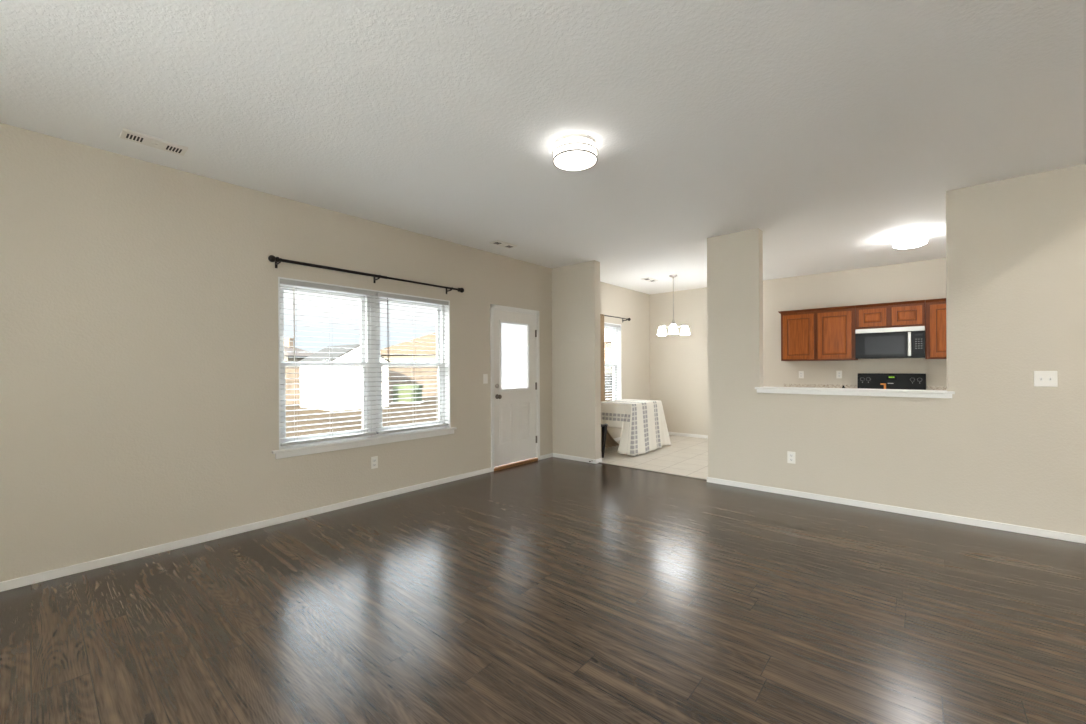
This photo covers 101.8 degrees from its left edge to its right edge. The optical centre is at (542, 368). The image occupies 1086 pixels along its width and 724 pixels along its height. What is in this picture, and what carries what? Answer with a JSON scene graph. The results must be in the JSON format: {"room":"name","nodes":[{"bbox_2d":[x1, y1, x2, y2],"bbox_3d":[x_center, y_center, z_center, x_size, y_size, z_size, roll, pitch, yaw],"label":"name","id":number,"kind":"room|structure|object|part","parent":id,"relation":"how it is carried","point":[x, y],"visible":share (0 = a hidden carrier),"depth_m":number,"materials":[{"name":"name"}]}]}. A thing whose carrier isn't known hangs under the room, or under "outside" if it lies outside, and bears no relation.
{"room":"empty living room","nodes":[
{"label":"empty living room","id":0,"kind":"room"},
{"bbox_2d":[0,123,649,581],"bbox_3d":[-1.121,-0.089,5.094,0.160,2.763,10.090,0,0,41],"label":"wall","id":1,"kind":"structure","parent":0,"point":[139,360],"depth_m":3.18,"materials":[{"name":"beige paint"}]},
{"bbox_2d":[0,453,552,591],"bbox_3d":[-2.042,1.269,3.881,0.013,0.056,6.719,0,0,41],"label":"baseboard","id":2,"kind":"structure","parent":1,"relation":"attached to","point":[77,568],"depth_m":3.30,"materials":[{"name":"white paint"}]},
{"bbox_2d":[278,277,450,449],"bbox_3d":[-1.698,-0.045,4.419,0.155,1.456,1.775,0,0,41],"label":"window","id":3,"kind":"structure","parent":1,"relation":"in","point":[375,363],"depth_m":4.40,"materials":[{"name":"white plastic"}]},
{"bbox_3d":[-2.038,-0.371,4.115,0.026,0.704,0.776,0,0,41],"label":"sash","id":4,"kind":"part","parent":3,"relation":"part of","materials":[{"name":"white plastic"}]},
{"bbox_3d":[-2.011,0.290,4.095,0.026,0.709,0.776,0,0,41],"label":"sash","id":5,"kind":"part","parent":3,"relation":"part of","materials":[{"name":"white plastic"}]},
{"bbox_3d":[-2.024,-0.039,4.104,0.070,1.440,0.848,0,0,41],"label":"frame","id":6,"kind":"part","parent":3,"relation":"part of","materials":[{"name":"white plastic"}]},
{"bbox_2d":[280,279,376,445],"bbox_3d":[-1.945,-0.051,4.053,0.075,1.415,0.870,0,0,41],"label":"window blind","id":7,"kind":"object","parent":3,"relation":"attached to","point":[282,281],"visible":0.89,"depth_m":4.00,"materials":[{"name":"white plastic"}]},
{"bbox_3d":[-2.150,-0.036,3.830,0.055,1.346,0.002,0,0,41],"label":"ladder cord","id":8,"kind":"part","parent":7,"relation":"part of","materials":[{"name":"white fabric"}]},
{"bbox_3d":[-1.949,0.643,4.060,0.054,0.026,0.860,0,0,41],"label":"rail","id":9,"kind":"part","parent":7,"relation":"part of","materials":[{"name":"white plastic"}]},
{"bbox_3d":[-1.953,-0.037,4.060,0.055,1.346,0.002,0,0,41],"label":"ladder cord","id":10,"kind":"part","parent":7,"relation":"part of","materials":[{"name":"white fabric"}]},
{"bbox_3d":[-1.755,-0.038,4.290,0.055,1.346,0.002,0,0,41],"label":"ladder cord","id":11,"kind":"part","parent":7,"relation":"part of","materials":[{"name":"white fabric"}]},
{"bbox_3d":[-1.450,-0.374,4.800,0.026,0.704,0.776,0,0,41],"label":"sash","id":12,"kind":"part","parent":3,"relation":"part of","materials":[{"name":"white plastic"}]},
{"bbox_3d":[-1.423,0.287,4.780,0.026,0.709,0.776,0,0,41],"label":"sash","id":13,"kind":"part","parent":3,"relation":"part of","materials":[{"name":"white plastic"}]},
{"bbox_3d":[-1.436,-0.042,4.790,0.070,1.440,0.848,0,0,41],"label":"frame","id":14,"kind":"part","parent":3,"relation":"part of","materials":[{"name":"white plastic"}]},
{"bbox_2d":[375,292,448,433],"bbox_3d":[-1.373,-0.054,4.719,0.075,1.415,0.870,0,0,41],"label":"window blind","id":15,"kind":"object","parent":3,"relation":"attached to","point":[379,294],"visible":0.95,"depth_m":4.67,"materials":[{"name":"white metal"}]},
{"bbox_3d":[-1.578,-0.039,4.496,0.055,1.346,0.002,0,0,41],"label":"ladder cord","id":16,"kind":"part","parent":15,"relation":"part of","materials":[{"name":"white fabric"}]},
{"bbox_3d":[-1.377,0.640,4.726,0.054,0.026,0.860,0,0,41],"label":"rail","id":17,"kind":"part","parent":15,"relation":"part of","materials":[{"name":"white plastic"}]},
{"bbox_3d":[-1.381,-0.040,4.726,0.055,1.346,0.002,0,0,41],"label":"ladder cord","id":18,"kind":"part","parent":15,"relation":"part of","materials":[{"name":"white fabric"}]},
{"bbox_3d":[-1.184,-0.041,4.956,0.055,1.346,0.002,0,0,41],"label":"ladder cord","id":19,"kind":"part","parent":15,"relation":"part of","materials":[{"name":"white fabric"}]},
{"bbox_2d":[272,427,456,458],"bbox_3d":[-1.657,0.715,4.393,0.135,0.072,1.892,0,0,41],"label":"trim","id":20,"kind":"structure","parent":1,"relation":"attached to","point":[293,451],"depth_m":4.20,"materials":[{"name":"white paint"}]},
{"bbox_2d":[268,255,463,293],"bbox_3d":[-1.589,-0.883,4.340,0.117,0.085,2.004,0,0,41],"label":"curtain rod","id":21,"kind":"object","parent":1,"relation":"attached to","point":[271,258],"visible":1,"depth_m":4.07,"materials":[{"name":"brown metal"}]},
{"bbox_2d":[371,456,377,468],"bbox_3d":[-1.657,0.925,4.334,0.010,0.118,0.072,0,0,41],"label":"wall outlet","id":22,"kind":"object","parent":1,"relation":"attached to","point":[374,460],"visible":1,"depth_m":4.33,"materials":[{"name":"white plastic"}]},
{"bbox_2d":[483,374,487,383],"bbox_3d":[-0.706,0.127,5.441,0.017,0.118,0.072,0,0,41],"label":"light switch","id":23,"kind":"object","parent":1,"relation":"attached to","point":[485,376],"visible":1,"depth_m":5.44,"materials":[{"name":"white plastic"}]},
{"bbox_2d":[490,304,539,471],"bbox_3d":[-0.393,0.240,5.893,0.222,2.096,0.924,0,0,41],"label":"door","id":24,"kind":"structure","parent":1,"relation":"in","point":[514,332],"depth_m":5.84,"materials":[{"name":"white paint"}]},
{"bbox_3d":[-0.480,0.718,5.716,0.009,0.529,0.227,0,0,41],"label":"panel","id":25,"kind":"part","parent":24,"relation":"part of","materials":[{"name":"white paint"}]},
{"bbox_3d":[-0.390,-0.167,5.862,0.006,0.870,0.519,0,0,41],"label":"pane","id":26,"kind":"part","parent":24,"relation":"part of","materials":[{"name":"clear glass"}]},
{"bbox_3d":[-0.372,-0.162,5.847,0.021,0.924,0.563,0,0,41],"label":"glass frame","id":27,"kind":"part","parent":24,"relation":"part of","materials":[{"name":"white glass"}]},
{"bbox_3d":[-0.244,0.717,5.991,0.009,0.529,0.209,0,0,41],"label":"panel","id":28,"kind":"part","parent":24,"relation":"part of","materials":[{"name":"white paint"}]},
{"bbox_2d":[604,322,621,399],"bbox_3d":[1.048,-0.059,7.617,0.155,1.456,0.925,0,0,41],"label":"window","id":29,"kind":"structure","parent":1,"relation":"in","point":[618,331],"depth_m":7.94,"materials":[{"name":"white plastic"}]},
{"bbox_3d":[1.002,-0.387,7.655,0.026,0.704,0.829,0,0,41],"label":"sash","id":30,"kind":"part","parent":29,"relation":"part of","materials":[{"name":"white plastic"}]},
{"bbox_3d":[1.028,0.274,7.636,0.026,0.709,0.829,0,0,41],"label":"sash","id":31,"kind":"part","parent":29,"relation":"part of","materials":[{"name":"white plastic"}]},
{"bbox_3d":[1.016,-0.055,7.645,0.070,1.440,0.901,0,0,41],"label":"frame","id":32,"kind":"part","parent":29,"relation":"part of","materials":[{"name":"white plastic"}]},
{"bbox_2d":[604,323,620,399],"bbox_3d":[1.086,-0.067,7.584,0.075,1.415,0.897,0,0,41],"label":"window blind","id":33,"kind":"object","parent":29,"relation":"attached to","point":[605,324],"visible":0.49,"depth_m":7.74,"materials":[{"name":"white plastic"}]},
{"bbox_2d":[602,315,630,320],"bbox_3d":[1.123,-0.872,7.500,0.117,0.085,1.312,0,0,41],"label":"curtain rod","id":34,"kind":"object","parent":1,"relation":"attached to","point":[628,319],"visible":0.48,"depth_m":7.78,"materials":[{"name":"brown metal"}]},
{"bbox_2d":[600,314,618,446],"bbox_3d":[0.966,0.188,7.178,0.608,2.164,0.227,0,0,-34],"label":"curtain","id":35,"kind":"object","parent":34,"relation":"hanging from","point":[610,441],"visible":0.26,"depth_m":7.24,"materials":[{"name":"beige fabric"}]},
{"bbox_2d":[0,0,1085,294],"bbox_3d":[1.067,-1.532,3.209,5.629,0.140,9.770,0,0,41],"label":"ceiling","id":36,"kind":"structure","parent":0,"point":[835,130],"depth_m":2.45,"materials":[{"name":"white paint"}]},
{"bbox_2d":[120,128,187,155],"bbox_3d":[-2.477,-1.436,2.813,0.156,0.016,0.310,0,0,41],"label":"ceiling vent","id":37,"kind":"object","parent":36,"relation":"in","point":[126,134],"visible":1,"depth_m":2.80,"materials":[{"name":"white plastic"}]},
{"bbox_2d":[489,240,516,248],"bbox_3d":[-0.463,-1.446,5.153,0.156,0.016,0.310,0,0,41],"label":"ceiling vent","id":38,"kind":"object","parent":36,"relation":"in","point":[497,242],"visible":1,"depth_m":5.13,"materials":[{"name":"white plastic"}]},
{"bbox_2d":[552,134,597,170],"bbox_3d":[0.209,-1.393,2.872,0.302,0.131,0.302,0,0,41],"label":"ceiling light","id":39,"kind":"object","parent":36,"relation":"attached to","point":[571,152],"visible":1,"depth_m":2.78,"materials":[{"name":"white glass"}]},
{"bbox_2d":[642,277,657,281],"bbox_3d":[1.759,-1.458,7.261,0.156,0.016,0.310,0,0,41],"label":"ceiling vent","id":40,"kind":"object","parent":36,"relation":"in","point":[649,279],"visible":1,"depth_m":7.21,"materials":[{"name":"white plastic"}]},
{"bbox_2d":[658,275,689,335],"bbox_3d":[2.019,-1.000,6.969,0.459,0.935,0.476,0,0,41],"label":"chandelier","id":41,"kind":"object","parent":36,"relation":"hanging from","point":[673,328],"visible":1,"depth_m":6.95,"materials":[{"name":"white glass"}]},
{"bbox_3d":[1.915,-0.603,7.093,0.138,0.142,0.138,0,0,41],"label":"lamp shade","id":42,"kind":"part","parent":41,"relation":"part of","materials":[{"name":"white glass"}]},
{"bbox_3d":[2.056,-1.098,6.956,0.015,0.660,0.015,0,0,41],"label":"stem","id":43,"kind":"part","parent":41,"relation":"part of","materials":[{"name":"silver metal"}]},
{"bbox_3d":[1.998,-0.603,6.766,0.138,0.142,0.138,0,0,41],"label":"lamp shade","id":44,"kind":"part","parent":41,"relation":"part of","materials":[{"name":"white glass"}]},
{"bbox_3d":[2.253,-0.605,6.993,0.138,0.142,0.138,0,0,41],"label":"lamp shade","id":45,"kind":"part","parent":41,"relation":"part of","materials":[{"name":"white glass"}]},
{"bbox_2d":[892,231,928,248],"bbox_3d":[4.066,-1.413,4.886,0.318,0.131,0.318,0,0,41],"label":"ceiling light","id":46,"kind":"object","parent":36,"relation":"attached to","point":[917,238],"visible":1,"depth_m":4.79,"materials":[{"name":"white glass"}]},
{"bbox_2d":[0,457,1085,723],"bbox_3d":[1.007,1.311,1.203,8.449,0.060,6.949,0,0,41],"label":"floor","id":47,"kind":"structure","parent":0,"point":[552,590],"depth_m":2.27,"materials":[{"name":"brown wood"}]},
{"bbox_2d":[599,462,706,479],"bbox_3d":[1.329,1.276,5.506,1.515,0.006,0.030,0,0,41],"label":"trim","id":48,"kind":"structure","parent":47,"relation":"on","point":[599,462],"depth_m":5.45,"materials":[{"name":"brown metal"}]},
{"bbox_2d":[552,260,600,459],"bbox_3d":[0.461,-0.088,6.241,0.748,2.743,0.134,0,0,41],"label":"wall","id":49,"kind":"structure","parent":0,"point":[576,366],"depth_m":6.15,"materials":[{"name":"beige paint"}]},
{"bbox_2d":[553,453,601,463],"bbox_3d":[0.478,1.256,6.232,0.748,0.056,0.160,0,0,41],"label":"baseboard","id":50,"kind":"structure","parent":49,"relation":"attached to","point":[569,457],"depth_m":6.12,"materials":[{"name":"white paint"}]},
{"bbox_2d":[601,435,707,478],"bbox_3d":[3.250,1.299,5.926,5.699,0.060,3.141,0,0,41],"label":"floor tile","id":51,"kind":"structure","parent":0,"point":[685,456],"depth_m":6.27,"materials":[{"name":"beige tile"}]},
{"bbox_2d":[601,423,607,457],"bbox_3d":[0.736,1.037,6.339,0.296,0.490,0.296,0,0,45],"label":"stool","id":52,"kind":"object","parent":51,"relation":"on","point":[604,426],"visible":0.27,"depth_m":6.32,"materials":[{"name":"black paint"}]},
{"bbox_3d":[0.886,1.054,6.339,0.057,0.456,0.057,0,0,45],"label":"leg","id":53,"kind":"part","parent":52,"relation":"part of","materials":[{"name":"black paint"}]},
{"bbox_2d":[857,373,925,389],"bbox_3d":[4.728,0.656,6.016,0.760,1.170,0.696,0,0,41],"label":"range","id":54,"kind":"object","parent":51,"relation":"on","point":[909,381],"visible":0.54,"depth_m":6.21,"materials":[{"name":"black metal"}]},
{"bbox_3d":[4.102,0.827,6.625,0.968,0.876,0.612,0,0,41],"label":"base cabinet","id":55,"kind":"object","parent":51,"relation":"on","visible":0},
{"bbox_2d":[784,384,856,387],"bbox_3d":[4.098,0.318,6.632,0.985,0.142,0.640,0,0,41],"label":"countertop","id":56,"kind":"structure","parent":55,"relation":"on","point":[785,385],"depth_m":6.84,"materials":[{"name":"stone"}]},
{"bbox_3d":[5.492,0.819,5.431,1.148,0.876,0.612,0,0,41],"label":"base cabinet","id":57,"kind":"object","parent":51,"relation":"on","visible":0},
{"bbox_2d":[926,386,946,389],"bbox_3d":[5.497,0.310,5.430,1.165,0.142,0.640,0,0,41],"label":"countertop","id":58,"kind":"structure","parent":57,"relation":"on","point":[927,387],"depth_m":5.97,"materials":[{"name":"stone"}]},
{"bbox_2d":[650,258,946,434],"bbox_3d":[4.294,-0.108,6.989,5.589,2.743,0.160,0,0,41],"label":"wall","id":59,"kind":"structure","parent":0,"point":[678,362],"depth_m":7.23,"materials":[{"name":"beige paint"}]},
{"bbox_2d":[668,432,707,438],"bbox_3d":[3.011,1.242,7.982,2.339,0.056,0.013,0,0,41],"label":"baseboard","id":60,"kind":"structure","parent":59,"relation":"attached to","point":[670,433],"depth_m":8.23,"materials":[{"name":"white paint"}]},
{"bbox_2d":[799,371,803,377],"bbox_3d":[4.117,0.099,7.030,0.072,0.118,0.010,0,0,41],"label":"wall outlet","id":61,"kind":"object","parent":59,"relation":"attached to","point":[801,373],"visible":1,"depth_m":7.03,"materials":[{"name":"white plastic"}]},
{"bbox_2d":[778,305,857,360],"bbox_3d":[4.184,-0.509,6.736,0.991,0.777,0.364,0,0,41],"label":"upper cabinet","id":62,"kind":"object","parent":59,"relation":"attached to","point":[817,334],"visible":0.97,"depth_m":6.58,"materials":[{"name":"brown wood"}]},
{"bbox_3d":[3.914,-0.484,6.759,0.418,0.684,0.020,0,0,41],"label":"door","id":63,"kind":"part","parent":62,"relation":"part of","materials":[{"name":"brown wood"}]},
{"bbox_3d":[3.915,-0.484,6.760,0.302,0.568,0.015,0,0,41],"label":"raised panel","id":64,"kind":"part","parent":62,"relation":"part of","materials":[{"name":"brown wood"}]},
{"bbox_3d":[4.182,-0.880,6.736,0.991,0.036,0.364,0,0,41],"label":"crown moulding","id":65,"kind":"part","parent":62,"relation":"part of","materials":[{"name":"brown wood"}]},
{"bbox_3d":[4.267,-0.486,6.457,0.419,0.684,0.020,0,0,41],"label":"door","id":66,"kind":"part","parent":62,"relation":"part of","materials":[{"name":"brown wood"}]},
{"bbox_3d":[4.267,-0.486,6.457,0.303,0.568,0.015,0,0,41],"label":"raised panel","id":67,"kind":"part","parent":62,"relation":"part of","materials":[{"name":"brown wood"}]},
{"bbox_2d":[836,371,841,377],"bbox_3d":[4.501,0.091,6.700,0.072,0.118,0.010,0,0,41],"label":"wall outlet","id":68,"kind":"object","parent":59,"relation":"attached to","point":[838,373],"visible":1,"depth_m":6.70,"materials":[{"name":"white plastic"}]},
{"bbox_2d":[855,300,924,328],"bbox_3d":[4.846,-0.729,6.167,0.753,0.344,0.364,0,0,41],"label":"upper cabinet","id":69,"kind":"object","parent":59,"relation":"attached to","point":[905,313],"visible":0.97,"depth_m":6.04,"materials":[{"name":"brown wood"}]},
{"bbox_3d":[4.606,-0.709,6.165,0.308,0.250,0.020,0,0,41],"label":"door","id":70,"kind":"part","parent":69,"relation":"part of","materials":[{"name":"brown wood"}]},
{"bbox_3d":[4.606,-0.709,6.165,0.202,0.144,0.015,0,0,41],"label":"raised panel","id":71,"kind":"part","parent":69,"relation":"part of","materials":[{"name":"brown wood"}]},
{"bbox_2d":[855,326,924,358],"bbox_3d":[4.823,-0.349,6.137,0.745,0.412,0.442,0,0,41],"label":"microwave","id":72,"kind":"object","parent":69,"relation":"attached to","point":[895,342],"visible":1,"depth_m":5.98,"materials":[{"name":"black metal"}]},
{"bbox_3d":[4.653,-0.319,6.041,0.611,0.346,0.016,0,0,41],"label":"door","id":73,"kind":"part","parent":72,"relation":"part of","materials":[{"name":"black glass"}]},
{"bbox_3d":[4.854,-0.325,5.839,0.035,0.320,0.031,0,0,41],"label":"handle","id":74,"kind":"part","parent":72,"relation":"part of","materials":[{"name":"silver metal"}]},
{"bbox_3d":[4.937,-0.321,5.798,0.132,0.346,0.015,0,0,41],"label":"control panel","id":75,"kind":"part","parent":72,"relation":"part of","materials":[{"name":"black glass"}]},
{"bbox_3d":[4.845,-0.883,6.167,0.753,0.036,0.364,0,0,41],"label":"crown moulding","id":76,"kind":"part","parent":69,"relation":"part of","materials":[{"name":"brown wood"}]},
{"bbox_3d":[4.887,-0.711,5.923,0.316,0.250,0.020,0,0,41],"label":"door","id":77,"kind":"part","parent":69,"relation":"part of","materials":[{"name":"brown wood"}]},
{"bbox_3d":[4.887,-0.711,5.924,0.210,0.144,0.015,0,0,41],"label":"raised panel","id":78,"kind":"part","parent":69,"relation":"part of","materials":[{"name":"brown wood"}]},
{"bbox_2d":[925,298,946,358],"bbox_3d":[5.441,-0.516,5.657,0.809,0.777,0.364,0,0,41],"label":"upper cabinet","id":79,"kind":"object","parent":59,"relation":"attached to","point":[935,309],"visible":0.21,"depth_m":5.73,"materials":[{"name":"brown wood"}]},
{"bbox_3d":[5.439,-0.886,5.657,0.809,0.036,0.364,0,0,41],"label":"crown moulding","id":80,"kind":"part","parent":79,"relation":"part of","materials":[{"name":"brown wood"}]},
{"bbox_3d":[5.192,-0.491,5.662,0.334,0.684,0.020,0,0,41],"label":"door","id":81,"kind":"part","parent":79,"relation":"part of","materials":[{"name":"brown wood"}]},
{"bbox_3d":[5.192,-0.491,5.663,0.218,0.568,0.015,0,0,41],"label":"raised panel","id":82,"kind":"part","parent":79,"relation":"part of","materials":[{"name":"brown wood"}]},
{"bbox_2d":[707,164,1085,535],"bbox_3d":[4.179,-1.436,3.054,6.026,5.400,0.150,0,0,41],"label":"wall","id":83,"kind":"structure","parent":0,"point":[1007,449],"depth_m":3.58,"materials":[{"name":"beige paint"}]},
{"bbox_2d":[787,451,794,463],"bbox_3d":[2.486,0.891,4.413,0.072,0.118,0.010,0,0,41],"label":"wall outlet","id":84,"kind":"object","parent":83,"relation":"attached to","point":[790,455],"visible":1,"depth_m":4.41,"materials":[{"name":"white plastic"}]},
{"bbox_2d":[755,386,954,398],"bbox_3d":[2.861,0.221,4.189,1.531,0.059,0.225,0,0,41],"label":"trim","id":85,"kind":"structure","parent":83,"relation":"attached to","point":[784,390],"depth_m":4.03,"materials":[{"name":"white paint"}]},
{"bbox_2d":[707,477,1085,543],"bbox_3d":[4.184,1.236,3.053,6.039,0.056,0.163,0,0,41],"label":"baseboard","id":86,"kind":"structure","parent":83,"relation":"attached to","point":[926,514],"depth_m":3.79,"materials":[{"name":"white paint"}]},
{"bbox_2d":[1034,371,1057,386],"bbox_3d":[3.767,0.077,3.304,0.118,0.118,0.017,0,0,41],"label":"light switch","id":87,"kind":"object","parent":83,"relation":"attached to","point":[1041,378],"visible":1,"depth_m":3.31,"materials":[{"name":"white plastic"}]},
{"bbox_3d":[1.340,0.903,6.940,0.649,0.752,0.944,0,0,41],"label":"dining table","id":88,"kind":"object","parent":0,"visible":0},
{"bbox_2d":[601,399,670,455],"bbox_3d":[1.438,0.893,7.038,0.805,0.750,1.373,0,0,41],"label":"tablecloth","id":89,"kind":"object","parent":88,"relation":"on","point":[643,424],"visible":0.88,"depth_m":6.57,"materials":[{"name":"fabric"}]},
{"label":"outside","id":90,"kind":"structure","parent":0,"visible":0},
{"bbox_2d":[286,391,612,436],"bbox_3d":[-4.286,1.559,56.405,200.000,0.200,200.000,0,0,41],"label":"ground","id":91,"kind":"structure","parent":90,"point":[428,398],"depth_m":13.25,"materials":[{"name":"brown soil"}]},
{"bbox_2d":[284,338,313,360],"bbox_3d":[-27.450,-0.720,44.000,8.600,4.600,7.200,0,0,1],"label":"house","id":92,"kind":"structure","parent":91,"relation":"on","point":[298,352],"depth_m":43.19,"materials":[{"name":"beige"}]},
{"bbox_2d":[300,344,387,410],"bbox_3d":[-7.700,0.286,17.050,2.860,2.380,2.330,0,0,41],"label":"garden shed","id":93,"kind":"object","parent":91,"relation":"on","point":[338,354],"visible":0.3,"depth_m":15.98,"materials":[{"name":"white"}]},
{"bbox_3d":[-6.900,0.642,15.884,0.030,1.580,0.970,0,0,41],"label":"door","id":94,"kind":"part","parent":93,"relation":"part of","materials":[{"name":"white"}]},
{"bbox_2d":[285,366,437,404],"bbox_3d":[-10.156,0.619,18.179,0.120,1.940,32.450,0,0,41],"label":"fence","id":95,"kind":"object","parent":91,"relation":"on","point":[427,373],"visible":0.03,"depth_m":21.89,"materials":[{"name":"brown wood"}]},
{"bbox_3d":[-10.158,-0.103,18.210,0.038,0.085,32.400,0,0,41],"label":"rail","id":96,"kind":"part","parent":95,"relation":"part of","materials":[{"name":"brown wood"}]},
{"bbox_3d":[-10.155,0.497,18.210,0.038,0.085,32.400,0,0,41],"label":"rail","id":97,"kind":"part","parent":95,"relation":"part of","materials":[{"name":"brown wood"}]},
{"bbox_3d":[-10.152,1.147,18.210,0.038,0.085,32.400,0,0,41],"label":"rail","id":98,"kind":"part","parent":95,"relation":"part of","materials":[{"name":"brown wood"}]},
{"bbox_3d":[-6.614,0.601,22.288,0.098,1.940,0.100,0,0,41],"label":"post","id":99,"kind":"part","parent":95,"relation":"part of","materials":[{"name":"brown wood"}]},
{"bbox_2d":[391,384,422,403],"bbox_3d":[-5.745,1.066,18.734,1.200,0.800,0.750,0,0,0],"label":"utility box","id":100,"kind":"object","parent":91,"relation":"on","point":[411,386],"visible":0.81,"depth_m":18.43,"materials":[{"name":"metal"}]},
{"bbox_3d":[-5.746,0.756,18.709,1.100,0.180,0.640,0,0,0],"label":"lid","id":101,"kind":"part","parent":100,"relation":"part of","materials":[{"name":"green paint"}]},
{"bbox_2d":[381,332,435,361],"bbox_3d":[-7.925,-0.822,36.000,10.000,4.600,8.000,0,0,7],"label":"house","id":102,"kind":"structure","parent":91,"relation":"on","point":[429,352],"depth_m":32.79,"materials":[{"name":"beige"}]},
{"bbox_2d":[604,329,611,362],"bbox_3d":[7.451,-1.703,37.089,14.800,6.200,9.800,0,0,33],"label":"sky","id":103,"kind":"structure","parent":91,"relation":"on","point":[607,353],"depth_m":33.40,"materials":[{"name":"white brick"}]},
{"bbox_2d":[605,362,612,390],"bbox_3d":[8.685,0.521,23.584,21.550,1.940,0.120,0,0,41],"label":"fence","id":104,"kind":"object","parent":91,"relation":"on","point":[609,376],"visible":0.02,"depth_m":27.44,"materials":[{"name":"white"}]},
{"bbox_3d":[4.183,0.544,27.435,0.100,1.940,0.098,0,0,41],"label":"post","id":105,"kind":"part","parent":104,"relation":"part of","materials":[{"name":"white"}]}
]}

